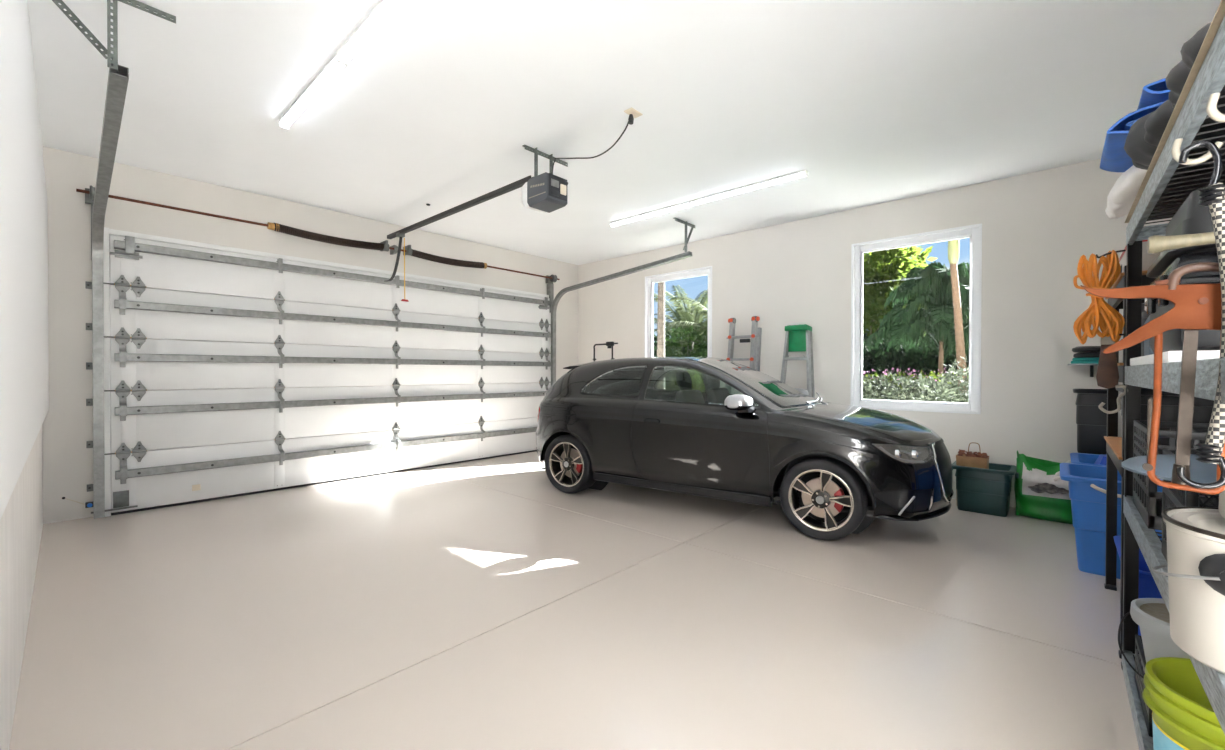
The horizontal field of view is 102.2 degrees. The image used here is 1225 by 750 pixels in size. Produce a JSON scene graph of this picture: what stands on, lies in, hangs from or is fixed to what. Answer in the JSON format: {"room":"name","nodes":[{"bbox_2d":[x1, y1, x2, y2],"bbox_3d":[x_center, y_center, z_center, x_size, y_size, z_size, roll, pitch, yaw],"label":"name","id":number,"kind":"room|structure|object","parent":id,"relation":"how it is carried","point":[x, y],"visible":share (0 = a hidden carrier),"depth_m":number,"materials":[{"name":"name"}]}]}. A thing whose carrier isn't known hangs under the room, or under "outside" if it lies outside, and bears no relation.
{"room":"garage","nodes":[
{"label":"garage","id":0,"kind":"room"},
{"bbox_2d":[0,426,42,749],"bbox_3d":[-2.138,-0.293,1.621,6.750,3.031,0.200,1,1,42],"label":"wall","id":1,"kind":"structure","parent":0,"point":[21,522],"depth_m":1.89,"materials":[{"name":"white paint"}]},
{"bbox_2d":[0,0,48,519],"bbox_3d":[-2.058,-0.750,1.705,6.742,2.114,0.035,1,1,42],"label":"trim","id":2,"kind":"structure","parent":1,"relation":"attached to","point":[24,356],"depth_m":1.55,"materials":[{"name":"white paint"}]},
{"bbox_2d":[42,146,577,523],"bbox_3d":[-2.651,-0.331,6.233,0.200,3.031,6.352,1,1,42],"label":"wall","id":3,"kind":"structure","parent":0,"point":[67,425],"depth_m":4.47,"materials":[{"name":"paint"}]},
{"bbox_2d":[85,64,128,518],"bbox_3d":[-3.382,-0.155,3.277,2.679,2.699,0.103,1,1,42],"label":"door track","id":4,"kind":"object","parent":3,"relation":"attached to","point":[117,84],"visible":1,"depth_m":4.07,"materials":[{"name":"metal"}]},
{"bbox_2d":[62,497,92,507],"bbox_3d":[-4.391,1.049,4.090,0.112,0.102,0.225,1,1,42],"label":"sensor","id":5,"kind":"object","parent":4,"relation":"attached to","point":[87,504],"visible":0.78,"depth_m":4.09,"materials":[{"name":"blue plastic"}]},
{"bbox_2d":[76,185,559,283],"bbox_3d":[-2.625,-1.514,5.966,0.179,0.149,5.220,1,1,42],"label":"shaft","id":6,"kind":"object","parent":3,"relation":"attached to","point":[89,193],"visible":0.98,"depth_m":5.46,"materials":[{"name":"metal"}]},
{"bbox_2d":[91,235,550,514],"bbox_3d":[-2.634,-0.007,5.980,0.110,2.388,5.074,1,1,42],"label":"garage door","id":7,"kind":"structure","parent":3,"relation":"in","point":[165,451],"depth_m":5.20,"materials":[{"name":"white metal"}]},
{"bbox_2d":[103,227,550,516],"bbox_3d":[-2.648,-0.033,6.023,0.090,2.440,4.970,1,1,42],"label":"trim","id":8,"kind":"structure","parent":3,"relation":"attached to","point":[107,231],"depth_m":4.33,"materials":[{"name":"white paint"}]},
{"bbox_2d":[547,251,691,385],"bbox_3d":[-0.021,-0.176,6.992,2.679,2.699,0.103,1,1,42],"label":"door track","id":9,"kind":"object","parent":3,"relation":"attached to","point":[550,287],"visible":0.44,"depth_m":7.48,"materials":[{"name":"metal"}]},
{"bbox_2d":[9,451,1138,749],"bbox_3d":[-0.078,1.279,3.914,7.150,0.140,6.352,1,1,42],"label":"floor","id":10,"kind":"structure","parent":0,"point":[484,604],"depth_m":2.36,"materials":[{"name":"paint"}]},
{"bbox_2d":[593,341,617,360],"bbox_3d":[-0.161,0.341,7.437,0.552,1.680,0.410,1,1,42],"label":"cart","id":11,"kind":"object","parent":10,"relation":"on","point":[608,344],"visible":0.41,"depth_m":7.37,"materials":[{"name":"black metal"}]},
{"bbox_2d":[725,316,761,393],"bbox_3d":[1.589,0.235,6.156,0.431,1.929,0.340,1,1,42],"label":"ladder","id":12,"kind":"object","parent":10,"relation":"on","point":[755,350],"visible":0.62,"depth_m":6.10,"materials":[{"name":"metal"}]},
{"bbox_2d":[536,357,953,539],"bbox_3d":[1.028,0.539,4.935,3.922,1.456,2.038,0,1,34],"label":"car","id":13,"kind":"object","parent":10,"relation":"on","point":[834,469],"visible":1,"depth_m":4.04,"materials":[{"name":"black metal"}]},
{"bbox_2d":[724,394,755,412],"bbox_3d":[1.006,0.226,3.877,0.202,0.148,0.286,1,1,42],"label":"mirror","id":14,"kind":"object","parent":13,"relation":"attached to","point":[736,403],"depth_m":3.79,"materials":[{"name":"silver plastic"}]},
{"bbox_2d":[794,388,808,394],"bbox_3d":[2.006,0.217,5.337,0.214,0.148,0.271,1,1,42],"label":"mirror","id":15,"kind":"object","parent":13,"relation":"attached to","point":[804,391],"depth_m":5.27,"materials":[{"name":"black plastic"}]},
{"bbox_2d":[931,443,951,497],"bbox_3d":[2.580,0.714,3.871,0.138,0.390,0.838,0,1,34],"label":"grille","id":16,"kind":"object","parent":13,"relation":"attached to","point":[941,459],"depth_m":3.63,"materials":[{"name":"black"}]},
{"bbox_2d":[780,324,814,397],"bbox_3d":[2.090,0.313,5.652,0.530,1.782,0.315,1,1,42],"label":"step ladder","id":17,"kind":"object","parent":10,"relation":"on","point":[798,338],"visible":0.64,"depth_m":5.64,"materials":[{"name":"green plastic"}]},
{"bbox_2d":[952,461,1018,516],"bbox_3d":[3.337,1.013,4.444,0.494,0.400,0.418,1,1,42],"label":"storage tote","id":18,"kind":"object","parent":10,"relation":"on","point":[979,490],"visible":0.8,"depth_m":4.32,"materials":[{"name":"teal plastic"}]},
{"bbox_2d":[1014,450,1072,523],"bbox_3d":[3.698,0.939,4.209,0.422,0.553,0.292,1,1,42],"label":"bag","id":19,"kind":"object","parent":10,"relation":"on","point":[1037,495],"visible":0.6,"depth_m":4.15,"materials":[{"name":"green plastic"}]},
{"bbox_2d":[1028,483,1068,493],"bbox_3d":[3.617,0.943,4.091,0.277,0.096,0.008,1,1,42],"label":"picture","id":20,"kind":"object","parent":19,"relation":"attached to","point":[1033,488],"depth_m":4.09},
{"bbox_2d":[1066,453,1105,465],"bbox_3d":[3.628,0.921,3.552,0.560,0.600,0.660,1,1,42],"label":"storage bin","id":21,"kind":"object","parent":10,"relation":"on","point":[1078,458],"visible":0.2,"depth_m":3.84,"materials":[{"name":"blue plastic"}]},
{"bbox_2d":[1094,454,1106,464],"bbox_3d":[3.649,0.895,3.596,0.252,0.610,0.273,1,1,42],"label":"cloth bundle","id":22,"kind":"object","parent":21,"relation":"in","point":[1102,459],"visible":0.11,"depth_m":3.59,"materials":[{"name":"blue fabric"}]},
{"bbox_2d":[1053,463,1161,578],"bbox_3d":[3.154,0.923,3.118,0.560,0.600,0.660,1,1,42],"label":"storage bin","id":23,"kind":"object","parent":10,"relation":"on","point":[1087,483],"visible":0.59,"depth_m":3.03,"materials":[{"name":"blue plastic"}]},
{"bbox_2d":[1104,265,1155,658],"bbox_3d":[2.693,0.378,2.346,0.466,1.700,0.978,1,1,42],"label":"storage rack","id":24,"kind":"object","parent":10,"relation":"on","point":[1115,445],"visible":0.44,"depth_m":2.82,"materials":[{"name":"black metal"}]},
{"bbox_2d":[1119,240,1159,272],"bbox_3d":[2.583,-0.530,2.313,0.264,0.170,0.504,1,1,42],"label":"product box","id":25,"kind":"object","parent":24,"relation":"on","point":[1148,259],"visible":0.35,"depth_m":2.19,"materials":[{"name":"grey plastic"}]},
{"bbox_2d":[1141,303,1149,355],"bbox_3d":[2.667,-0.185,2.306,0.372,0.260,0.732,1,1,42],"label":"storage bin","id":26,"kind":"object","parent":24,"relation":"on","point":[1145,315],"visible":0.04,"depth_m":2.18,"materials":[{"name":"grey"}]},
{"bbox_2d":[1115,387,1213,445],"bbox_3d":[2.659,0.205,2.315,0.392,0.300,0.732,1,1,42],"label":"storage bin","id":27,"kind":"object","parent":24,"relation":"on","point":[1202,410],"visible":0.12,"depth_m":2.11,"materials":[{"name":"black plastic"}]},
{"bbox_2d":[1113,535,1162,635],"bbox_3d":[2.657,1.048,2.322,0.398,0.360,0.658,1,1,42],"label":"tote","id":28,"kind":"object","parent":10,"relation":"on","point":[1148,588],"visible":0.11,"depth_m":2.19,"materials":[{"name":"blue plastic"}]},
{"bbox_2d":[1121,16,1224,749],"bbox_3d":[1.662,0.309,1.199,0.458,1.850,1.973,1,1,42],"label":"storage rack","id":29,"kind":"object","parent":10,"relation":"on","point":[1210,79],"visible":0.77,"depth_m":1.55,"materials":[{"name":"grey metal"}]},
{"bbox_2d":[1073,250,1125,343],"bbox_3d":[2.125,-0.338,2.160,0.086,0.412,0.162,0,1,-45],"label":"extension cord","id":30,"kind":"object","parent":29,"relation":"hanging from","point":[1099,313],"visible":0.85,"depth_m":2.15,"materials":[{"name":"plastic"}]},
{"bbox_2d":[1096,333,1123,388],"bbox_3d":[2.160,-0.061,2.145,0.086,0.241,0.024,1,1,42],"label":"brush","id":31,"kind":"object","parent":29,"relation":"hanging from","point":[1107,375],"visible":0.7,"depth_m":2.14,"materials":[{"name":"brown wood"}]},
{"bbox_2d":[1098,385,1127,413],"bbox_3d":[2.114,0.103,2.087,0.088,0.124,0.011,1,1,42],"label":"s-hook","id":32,"kind":"object","parent":29,"relation":"hanging from","point":[1121,395],"visible":1,"depth_m":2.07,"materials":[{"name":"beige metal"}]},
{"bbox_2d":[1135,634,1152,736],"bbox_3d":[1.985,1.072,1.609,0.360,0.170,0.400,1,1,42],"label":"crate","id":33,"kind":"object","parent":29,"relation":"on","point":[1140,661],"visible":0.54,"depth_m":1.74,"materials":[{"name":"black plastic"}]},
{"bbox_2d":[1118,598,1189,678],"bbox_3d":[1.863,0.883,1.595,0.340,0.205,0.300,0,0,10],"label":"plastic tub","id":34,"kind":"object","parent":33,"relation":"on","point":[1152,616],"visible":0.4,"depth_m":1.62,"materials":[{"name":"grey plastic"}]},
{"bbox_2d":[1080,262,1221,353],"bbox_3d":[1.040,-0.120,0.878,0.304,0.159,0.018,1,1,42],"label":"tool","id":35,"kind":"object","parent":29,"relation":"hanging from","point":[1196,306],"visible":0.98,"depth_m":0.89,"materials":[{"name":"orange paint"}]},
{"bbox_2d":[1125,0,1224,222],"bbox_3d":[1.645,-0.615,1.206,0.427,0.007,1.800,1,1,42],"label":"shelf","id":36,"kind":"object","parent":29,"relation":"on","point":[1217,20],"visible":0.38,"depth_m":1.33,"materials":[{"name":"grey metal"}]},
{"bbox_2d":[1105,165,1146,218],"bbox_3d":[2.092,-0.720,1.745,0.491,0.215,0.465,1,1,42],"label":"plastic bag","id":37,"kind":"object","parent":36,"relation":"on","point":[1121,197],"visible":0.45,"depth_m":1.79,"materials":[{"name":"white plastic"}]},
{"bbox_2d":[1100,78,1169,171],"bbox_3d":[2.034,-0.896,1.701,0.491,0.182,0.420,1,1,42],"label":"tarp","id":38,"kind":"object","parent":36,"relation":"on","point":[1114,158],"visible":0.34,"depth_m":1.71,"materials":[{"name":"blue plastic"}]},
{"bbox_2d":[1124,99,1173,169],"bbox_3d":[1.800,-0.715,1.404,0.484,0.191,0.480,1,1,42],"label":"canvas bag","id":39,"kind":"object","parent":36,"relation":"on","point":[1144,136],"visible":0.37,"depth_m":1.48,"materials":[{"name":"grey fabric"}]},
{"bbox_2d":[1166,22,1211,107],"bbox_3d":[1.496,-0.708,1.044,0.444,0.181,0.446,1,1,42],"label":"canvas bag","id":40,"kind":"object","parent":36,"relation":"on","point":[1176,79],"visible":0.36,"depth_m":1.12,"materials":[{"name":"grey fabric"}]},
{"bbox_2d":[1130,350,1219,365],"bbox_3d":[1.928,-0.049,1.526,0.388,0.030,0.950,1,1,42],"label":"board","id":41,"kind":"object","parent":29,"relation":"on","point":[1169,356],"visible":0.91,"depth_m":1.30,"materials":[{"name":"white paint"}]},
{"bbox_2d":[1144,298,1153,355],"bbox_3d":[2.034,-0.186,1.800,0.131,0.238,0.170,1,1,42],"label":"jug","id":42,"kind":"object","parent":41,"relation":"on","point":[1147,350],"visible":0.05,"depth_m":1.83,"materials":[{"name":"grey plastic"}]},
{"bbox_2d":[1145,232,1219,351],"bbox_3d":[1.758,-0.213,1.347,0.463,0.298,0.622,1,1,42],"label":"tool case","id":43,"kind":"object","parent":41,"relation":"on","point":[1172,339],"depth_m":1.27,"materials":[{"name":"black plastic"}]},
{"bbox_2d":[1146,184,1224,277],"bbox_3d":[1.788,-0.404,1.347,0.416,0.165,0.536,1,1,42],"label":"case","id":44,"kind":"object","parent":43,"relation":"on","point":[1191,217],"visible":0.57,"depth_m":1.31,"materials":[{"name":"black plastic"}]},
{"bbox_2d":[1133,420,1218,529],"bbox_3d":[2.054,0.344,1.677,0.360,0.325,0.460,1,1,42],"label":"crate","id":45,"kind":"object","parent":29,"relation":"on","point":[1146,498],"visible":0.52,"depth_m":1.72,"materials":[{"name":"black plastic"}]},
{"bbox_2d":[1142,657,1224,749],"bbox_3d":[1.541,0.971,1.214,0.328,0.375,0.328,1,1,42],"label":"bucket","id":46,"kind":"object","parent":29,"relation":"on","point":[1183,715],"visible":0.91,"depth_m":1.25,"materials":[{"name":"yellow plastic"}]},
{"bbox_2d":[1142,330,1224,494],"bbox_3d":[1.052,0.055,0.909,0.105,0.319,0.012,1,1,42],"label":"saw","id":47,"kind":"object","parent":29,"relation":"hanging from","point":[1153,415],"visible":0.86,"depth_m":0.93,"materials":[{"name":"orange paint"}]},
{"bbox_2d":[1171,330,1198,484],"bbox_3d":[1.041,0.057,0.899,0.030,0.283,0.024,1,1,42],"label":"bar","id":48,"kind":"object","parent":29,"relation":"hanging from","point":[1190,337],"visible":0.8,"depth_m":0.90,"materials":[{"name":"metal"}]},
{"bbox_2d":[1152,507,1224,673],"bbox_3d":[1.173,0.390,0.863,0.314,0.242,0.315,1,1,42],"label":"bucket","id":49,"kind":"object","parent":29,"relation":"on","point":[1195,535],"visible":0.99,"depth_m":0.88,"materials":[{"name":"plastic"}]},
{"bbox_2d":[1218,490,1224,517],"bbox_3d":[1.184,0.157,0.885,0.110,0.230,0.110,1,1,42],"label":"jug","id":50,"kind":"object","parent":49,"relation":"on","point":[1221,509],"visible":0.38,"depth_m":0.94,"materials":[{"name":"beige plastic"}]},
{"bbox_2d":[1161,449,1218,562],"bbox_3d":[1.584,0.362,1.158,0.360,0.295,0.360,1,1,42],"label":"crate","id":51,"kind":"object","parent":29,"relation":"on","point":[1171,498],"visible":0.27,"depth_m":1.31,"materials":[{"name":"black plastic"}]},
{"bbox_2d":[1122,454,1216,482],"bbox_3d":[1.504,0.214,1.068,0.564,0.042,0.564,1,1,42],"label":"round lid","id":52,"kind":"object","parent":51,"relation":"on","point":[1200,472],"visible":0.62,"depth_m":1.14,"materials":[{"name":"grey plastic"}]},
{"bbox_2d":[1171,138,1223,165],"bbox_3d":[1.247,-0.480,1.054,0.072,0.062,0.013,1,1,42],"label":"wall hook","id":53,"kind":"object","parent":29,"relation":"attached to","point":[1175,151],"visible":0.77,"depth_m":1.06,"materials":[{"name":"beige plastic"}]},
{"bbox_2d":[1176,140,1224,488],"bbox_3d":[1.026,-0.104,0.851,0.072,0.603,0.032,1,1,42],"label":"cord","id":54,"kind":"object","parent":29,"relation":"hanging from","point":[1213,195],"visible":1,"depth_m":0.84,"materials":[{"name":"multicoloured fabric"}]},
{"bbox_2d":[1206,93,1224,122],"bbox_3d":[1.077,-0.468,0.857,0.060,0.054,0.012,1,1,42],"label":"wall hook","id":55,"kind":"object","parent":29,"relation":"attached to","point":[1212,111],"visible":1,"depth_m":0.87,"materials":[{"name":"beige plastic"}]},
{"bbox_2d":[27,0,1220,264],"bbox_3d":[-0.071,-1.897,3.890,7.150,0.150,6.352,1,1,42],"label":"ceiling","id":56,"kind":"structure","parent":0,"point":[879,101],"depth_m":3.23,"materials":[{"name":"paint"}]},
{"bbox_2d":[52,0,175,72],"bbox_3d":[-2.443,-1.636,2.411,0.223,0.360,0.448,1,1,42],"label":"hanger","id":57,"kind":"object","parent":56,"relation":"attached to","point":[133,3],"visible":1,"depth_m":2.35,"materials":[{"name":"metal"}]},
{"bbox_2d":[279,52,347,129],"bbox_3d":[-1.949,-1.796,3.182,1.129,0.050,0.072,1,1,42],"label":"light","id":58,"kind":"object","parent":56,"relation":"attached to","point":[332,67],"visible":0.89,"depth_m":3.11,"materials":[{"name":"white plastic"}]},
{"bbox_2d":[336,0,404,64],"bbox_3d":[-1.111,-1.789,2.424,1.129,0.050,0.072,1,1,42],"label":"light","id":59,"kind":"object","parent":56,"relation":"attached to","point":[381,12],"visible":1,"depth_m":2.54,"materials":[{"name":"white plastic"}]},
{"bbox_2d":[377,114,633,301],"bbox_3d":[-1.228,-1.335,4.704,3.750,0.992,0.460,1,1,42],"label":"garage door opener","id":60,"kind":"object","parent":56,"relation":"hanging from","point":[545,192],"visible":1,"depth_m":4.01,"materials":[{"name":"grey metal"}]},
{"bbox_2d":[624,107,642,117],"bbox_3d":[0.144,-1.812,3.420,0.072,0.011,0.120,1,1,42],"label":"outlet","id":61,"kind":"object","parent":56,"relation":"attached to","point":[631,110],"visible":1,"depth_m":3.41,"materials":[{"name":"beige plastic"}]},
{"bbox_2d":[610,201,691,226],"bbox_3d":[0.407,-1.810,5.596,1.134,0.050,0.072,1,1,42],"label":"light","id":62,"kind":"object","parent":56,"relation":"attached to","point":[684,204],"visible":0.88,"depth_m":5.54,"materials":[{"name":"white plastic"}]},
{"bbox_2d":[673,218,694,251],"bbox_3d":[0.860,-1.660,5.921,0.076,0.370,0.430,1,1,42],"label":"hanger","id":63,"kind":"object","parent":56,"relation":"attached to","point":[686,223],"visible":1,"depth_m":5.91,"materials":[{"name":"metal"}]},
{"bbox_2d":[689,169,807,206],"bbox_3d":[1.280,-1.802,4.806,1.219,0.050,0.072,1,1,42],"label":"light","id":64,"kind":"object","parent":56,"relation":"attached to","point":[801,173],"visible":1,"depth_m":4.73,"materials":[{"name":"white plastic"}]},
{"bbox_2d":[578,159,1171,507],"bbox_3d":[1.989,-0.319,6.183,6.750,3.031,0.200,1,1,42],"label":"wall","id":65,"kind":"structure","parent":0,"point":[1037,227],"depth_m":4.78,"materials":[{"name":"paint"}]},
{"bbox_2d":[644,266,711,356],"bbox_3d":[0.940,-0.561,7.056,1.152,1.819,0.101,1,1,42],"label":"window","id":66,"kind":"structure","parent":65,"relation":"in","point":[703,271],"depth_m":7.21,"materials":[{"name":"white"}]},
{"bbox_2d":[850,223,981,413],"bbox_3d":[3.096,-0.535,5.105,1.159,1.809,0.101,1,1,42],"label":"window","id":67,"kind":"structure","parent":65,"relation":"in","point":[974,232],"depth_m":5.01,"materials":[{"name":"white"}]},
{"bbox_2d":[1067,364,1097,376],"bbox_3d":[3.962,-0.038,4.122,0.245,0.110,0.211,1,1,42],"label":"wall shelf","id":68,"kind":"object","parent":65,"relation":"attached to","point":[1091,365],"visible":0.8,"depth_m":4.11,"materials":[{"name":"metal"}]},
{"bbox_2d":[1071,358,1098,363],"bbox_3d":[3.963,-0.118,4.111,0.220,0.050,0.185,1,1,42],"label":"folded cloth","id":69,"kind":"object","parent":68,"relation":"on","point":[1075,360],"visible":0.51,"depth_m":4.06,"materials":[{"name":"teal fabric"}]},
{"bbox_2d":[1073,352,1099,357],"bbox_3d":[3.965,-0.165,4.098,0.210,0.045,0.180,1,1,42],"label":"knee pad","id":70,"kind":"object","parent":69,"relation":"on","point":[1080,354],"visible":0.7,"depth_m":4.05,"materials":[{"name":"black plastic"}]},
{"bbox_2d":[1072,346,1100,351],"bbox_3d":[3.958,-0.215,4.105,0.210,0.045,0.180,1,1,42],"label":"knee pad","id":71,"kind":"object","parent":70,"relation":"on","point":[1079,348],"visible":0.76,"depth_m":4.05,"materials":[{"name":"black plastic"}]},
{"bbox_2d":[1073,389,1106,454],"bbox_3d":[3.968,0.380,4.070,0.261,0.525,0.283,1,1,42],"label":"waste bin","id":72,"kind":"object","parent":65,"relation":"hanging from","point":[1091,422],"visible":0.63,"depth_m":4.00,"materials":[{"name":"black plastic"}]},
{"bbox_2d":[956,442,988,496],"bbox_3d":[3.271,0.906,4.490,0.228,0.574,0.187,1,1,42],"label":"paper bag","id":73,"kind":"object","parent":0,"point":[975,462],"visible":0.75,"depth_m":4.43,"materials":[{"name":"brown paper"}]},
{"bbox_2d":[958,449,988,458],"bbox_3d":[3.273,0.734,4.488,0.236,0.088,0.191,1,1,42],"label":"dry leaves","id":74,"kind":"object","parent":73,"relation":"in","point":[961,452],"visible":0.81,"depth_m":4.46,"materials":[{"name":"brown plant"}]},
{"label":"outside","id":75,"kind":"structure","parent":0,"visible":0},
{"bbox_3d":[0.937,1.191,30.190,40.900,0.330,33.979,1,1,42],"label":"lawn","id":76,"kind":"structure","parent":75,"visible":0},
{"bbox_2d":[656,282,664,388],"bbox_3d":[0.982,-1.610,9.925,3.582,5.610,3.506,1,1,42],"label":"palm tree","id":77,"kind":"object","parent":76,"relation":"on","point":[661,285],"visible":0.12,"depth_m":9.84,"materials":[{"name":"beige plant"}]},
{"bbox_2d":[653,348,669,387],"bbox_3d":[1.188,0.056,17.675,2.014,2.161,2.508,0,0,-15],"label":"leafy bush","id":78,"kind":"object","parent":76,"relation":"on","point":[654,351],"visible":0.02,"depth_m":17.45,"materials":[{"name":"green plant"}]},
{"bbox_2d":[653,285,707,355],"bbox_3d":[3.087,-1.057,17.915,4.053,4.392,4.506,0,0,-13],"label":"palm tree","id":79,"kind":"object","parent":76,"relation":"on","point":[680,310],"visible":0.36,"depth_m":17.61,"materials":[{"name":"green plant"}]},
{"bbox_2d":[653,297,707,353],"bbox_3d":[3.208,-0.701,14.867,3.997,3.728,3.974,1,1,42],"label":"palm tree","id":80,"kind":"object","parent":76,"relation":"on","point":[704,310],"visible":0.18,"depth_m":14.81,"materials":[{"name":"green plant"}]},
{"bbox_2d":[654,325,707,388],"bbox_3d":[2.554,-0.103,13.911,3.935,2.544,2.730,1,1,42],"label":"leafy bush","id":81,"kind":"object","parent":76,"relation":"on","point":[703,351],"visible":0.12,"depth_m":13.44,"materials":[{"name":"green plant"}]},
{"bbox_2d":[665,370,704,391],"bbox_3d":[2.033,0.426,10.376,1.170,1.538,2.556,0,1,-34],"label":"leafy bush","id":82,"kind":"object","parent":76,"relation":"on","point":[671,379],"visible":0.15,"depth_m":10.72,"materials":[{"name":"green plant"}]},
{"bbox_2d":[653,323,882,387],"bbox_3d":[8.794,-0.725,23.040,26.517,4.872,4.260,1,1,42],"label":"hedge","id":83,"kind":"object","parent":76,"relation":"on","point":[666,333],"visible":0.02,"depth_m":26.83,"materials":[{"name":"green plant"}]},
{"bbox_2d":[866,339,931,375],"bbox_3d":[6.723,0.110,12.529,3.337,2.155,2.573,1,1,42],"label":"shrub","id":84,"kind":"object","parent":76,"relation":"on","point":[879,374],"visible":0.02,"depth_m":11.61,"materials":[{"name":"green plant"}]},
{"bbox_2d":[863,246,936,343],"bbox_3d":[7.728,-2.314,15.317,4.005,6.984,3.846,1,1,42],"label":"leafy tree","id":85,"kind":"object","parent":76,"relation":"on","point":[881,268],"visible":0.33,"depth_m":13.74,"materials":[{"name":"green plant"}]},
{"bbox_2d":[863,283,965,343],"bbox_3d":[8.220,-0.700,13.730,2.795,3.793,2.640,0,1,-32],"label":"leafy tree","id":86,"kind":"object","parent":76,"relation":"on","point":[876,307],"visible":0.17,"depth_m":13.66,"materials":[{"name":"green plant"}]},
{"bbox_2d":[862,371,967,402],"bbox_3d":[4.042,0.582,7.091,1.149,1.284,1.836,0,1,-27],"label":"bush","id":87,"kind":"object","parent":76,"relation":"on","point":[882,389],"visible":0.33,"depth_m":7.05,"materials":[{"name":"green plant"}]},
{"bbox_2d":[863,335,968,397],"bbox_3d":[6.441,0.192,11.576,7.164,2.382,2.140,1,1,42],"label":"hedge","id":88,"kind":"object","parent":76,"relation":"on","point":[873,359],"visible":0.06,"depth_m":10.92,"materials":[{"name":"green plant"}]},
{"bbox_2d":[863,367,968,395],"bbox_3d":[5.563,0.539,8.979,4.684,1.368,1.207,1,1,40],"label":"hedge","id":89,"kind":"object","parent":76,"relation":"on","point":[932,373],"visible":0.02,"depth_m":9.02,"materials":[{"name":"green plant"}]},
{"bbox_2d":[863,261,969,375],"bbox_3d":[6.403,-0.470,9.454,2.258,3.362,2.857,0,1,-34],"label":"tree","id":90,"kind":"object","parent":76,"relation":"on","point":[933,291],"visible":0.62,"depth_m":9.28,"materials":[{"name":"green plant"}]},
{"bbox_2d":[906,356,968,402],"bbox_3d":[4.541,0.478,6.812,1.111,1.493,2.022,1,1,42],"label":"bush","id":91,"kind":"object","parent":76,"relation":"on","point":[953,378],"visible":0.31,"depth_m":6.59,"materials":[{"name":"green plant"}]},
{"bbox_2d":[948,239,966,392],"bbox_3d":[5.638,-1.510,7.568,4.827,5.470,3.844,0,0,-2],"label":"palm tree","id":92,"kind":"object","parent":76,"relation":"on","point":[953,245],"visible":0.17,"depth_m":8.23,"materials":[{"name":"beige plant"}]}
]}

